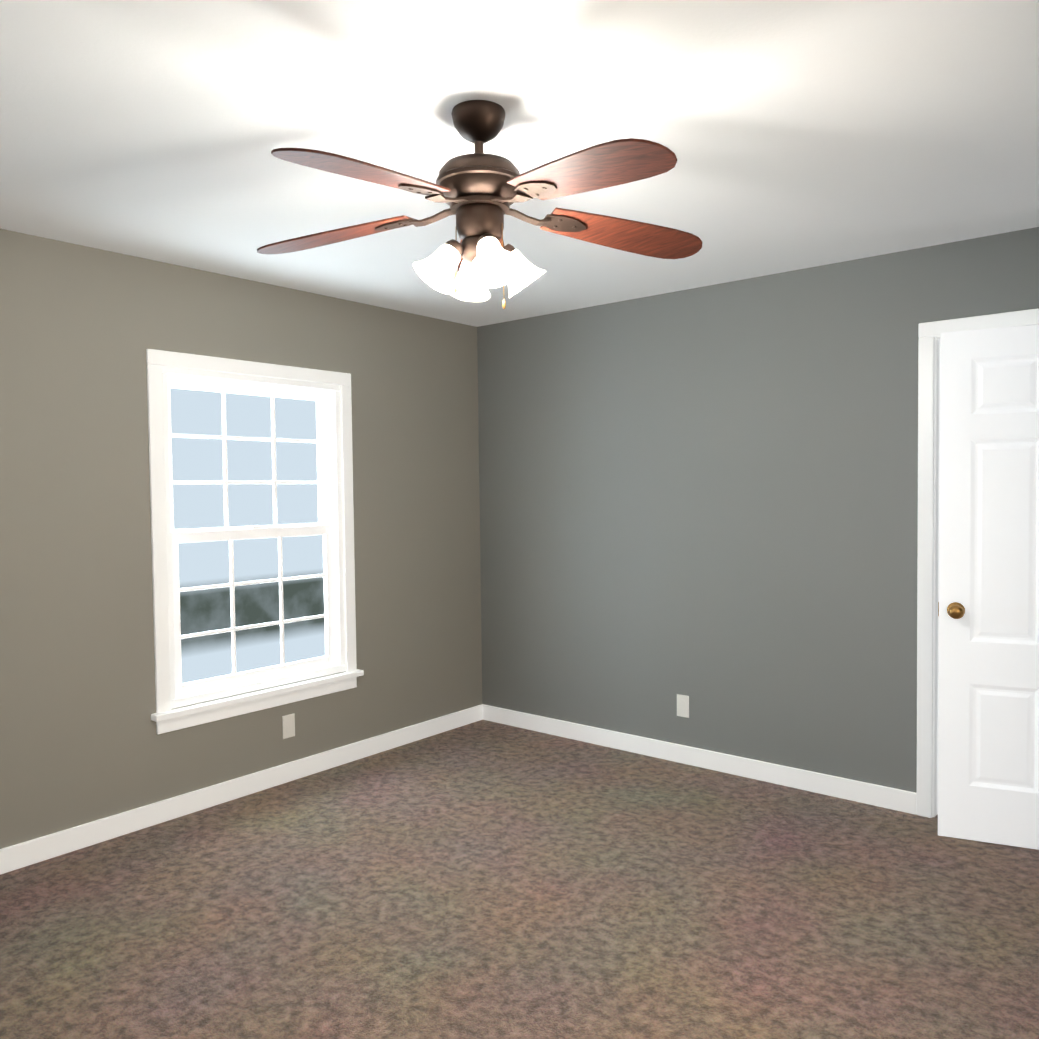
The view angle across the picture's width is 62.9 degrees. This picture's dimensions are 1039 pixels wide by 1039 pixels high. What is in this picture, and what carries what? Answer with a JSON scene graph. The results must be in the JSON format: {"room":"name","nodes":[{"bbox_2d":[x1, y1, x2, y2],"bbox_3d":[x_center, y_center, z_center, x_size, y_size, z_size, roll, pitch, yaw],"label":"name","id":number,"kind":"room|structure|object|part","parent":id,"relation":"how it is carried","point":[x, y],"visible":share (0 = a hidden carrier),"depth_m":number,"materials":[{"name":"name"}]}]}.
{"room":"empty bedroom","nodes":[
{"label":"empty bedroom","id":0,"kind":"room"},
{"bbox_2d":[0,229,481,848],"bbox_3d":[-1.702,0.107,3.624,0.120,2.440,4.660,1,3,40],"label":"wall","id":1,"kind":"structure","parent":0,"point":[82,329],"depth_m":3.64,"materials":[{"name":"paint"}]},
{"bbox_2d":[0,704,483,874],"bbox_3d":[-1.635,1.280,3.621,0.018,0.095,4.420,1,3,40],"label":"baseboard","id":2,"kind":"structure","parent":1,"relation":"attached to","point":[32,851],"depth_m":3.89,"materials":[{"name":"paint"}]},
{"bbox_2d":[146,349,363,733],"bbox_3d":[-1.264,0.082,4.111,0.163,1.665,1.144,1,3,40],"label":"window","id":3,"kind":"structure","parent":1,"relation":"in","point":[162,365],"depth_m":4.07,"materials":[{"name":"paint"}]},
{"bbox_3d":[-1.308,-0.287,4.131,0.004,0.648,0.820,1,3,40],"label":"sash glass","id":4,"kind":"part","parent":3,"relation":"part of","materials":[{"name":"clear glass"}]},
{"bbox_3d":[-1.308,-0.287,4.131,0.030,0.738,0.910,1,3,40],"label":"window sash","id":5,"kind":"part","parent":3,"relation":"part of","materials":[{"name":"white wood"}]},
{"bbox_3d":[-1.273,0.411,4.133,0.004,0.648,0.820,1,3,40],"label":"sash glass","id":6,"kind":"part","parent":3,"relation":"part of","materials":[{"name":"clear glass"}]},
{"bbox_3d":[-1.273,0.411,4.133,0.030,0.738,0.910,1,3,40],"label":"window sash","id":7,"kind":"part","parent":3,"relation":"part of","materials":[{"name":"white wood"}]},
{"bbox_2d":[282,713,294,738],"bbox_3d":[-1.145,1.025,4.217,0.006,0.114,0.070,1,3,40],"label":"electrical outlet","id":8,"kind":"object","parent":1,"relation":"attached to","point":[288,723],"visible":1,"depth_m":4.21,"materials":[{"name":"plastic"}]},
{"bbox_2d":[0,720,1038,1038],"bbox_3d":[-0.101,1.403,2.355,4.240,0.100,4.660,1,3,40],"label":"floor","id":9,"kind":"structure","parent":0,"point":[484,880],"depth_m":2.87,"materials":[{"name":"carpet"}]},
{"bbox_2d":[0,0,1038,326],"bbox_3d":[-0.132,-1.135,2.265,4.240,0.100,4.660,1,3,40],"label":"ceiling","id":10,"kind":"structure","parent":0,"point":[796,134],"depth_m":2.35,"materials":[{"name":"paint"}]},
{"bbox_2d":[257,100,701,308],"bbox_3d":[-0.119,-0.820,2.229,1.278,0.528,1.254,1,3,40],"label":"fan","id":11,"kind":"object","parent":10,"relation":"hanging from","point":[479,191],"visible":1,"depth_m":2.20,"materials":[{"name":"brown wood"}]},
{"bbox_3d":[-0.107,-0.671,2.265,0.126,0.228,0.072,1,3,40],"label":"chain","id":12,"kind":"part","parent":11,"relation":"part of","materials":[{"name":"gold metal"}]},
{"bbox_2d":[477,227,1038,792],"bbox_3d":[1.378,0.056,4.018,4.120,2.440,0.120,1,3,40],"label":"wall","id":13,"kind":"structure","parent":0,"point":[705,499],"depth_m":4.22,"materials":[{"name":"paint"}]},
{"bbox_2d":[677,694,688,717],"bbox_3d":[0.849,0.969,4.416,0.070,0.114,0.006,1,3,40],"label":"electrical outlet","id":14,"kind":"object","parent":13,"relation":"attached to","point":[682,705],"visible":1,"depth_m":4.41,"materials":[{"name":"plastic"}]},
{"bbox_2d":[484,705,915,814],"bbox_3d":[0.757,1.220,4.499,2.520,0.095,0.014,1,3,40],"label":"baseboard","id":15,"kind":"structure","parent":13,"relation":"attached to","point":[844,788],"depth_m":4.28,"materials":[{"name":"paint"}]},
{"bbox_2d":[916,308,1038,817],"bbox_3d":[2.135,0.229,3.398,0.980,2.120,0.152,1,3,40],"label":"door frame","id":16,"kind":"structure","parent":13,"relation":"attached to","point":[928,548],"depth_m":3.63,"materials":[{"name":"paint"}]},
{"bbox_2d":[938,325,1038,849],"bbox_3d":[2.060,0.271,3.270,0.800,2.030,0.035,0,2,25],"label":"door leaf","id":17,"kind":"structure","parent":13,"relation":"in","point":[988,735],"depth_m":3.35,"materials":[{"name":"paint"}]},
{"bbox_2d":[938,602,964,618],"bbox_3d":[1.739,0.363,3.421,0.096,0.066,0.177,0,2,25],"label":"door knob","id":18,"kind":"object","parent":17,"relation":"attached to","point":[955,610],"depth_m":3.34,"materials":[{"name":"gold metal"}]},
{"label":"outside","id":19,"kind":"structure","parent":0,"visible":0},
{"bbox_2d":[170,388,324,682],"bbox_3d":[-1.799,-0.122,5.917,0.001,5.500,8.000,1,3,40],"label":"window panes","id":20,"kind":"structure","parent":19,"point":[286,411],"depth_m":5.83,"materials":[{"name":"clear glass"}]}
]}

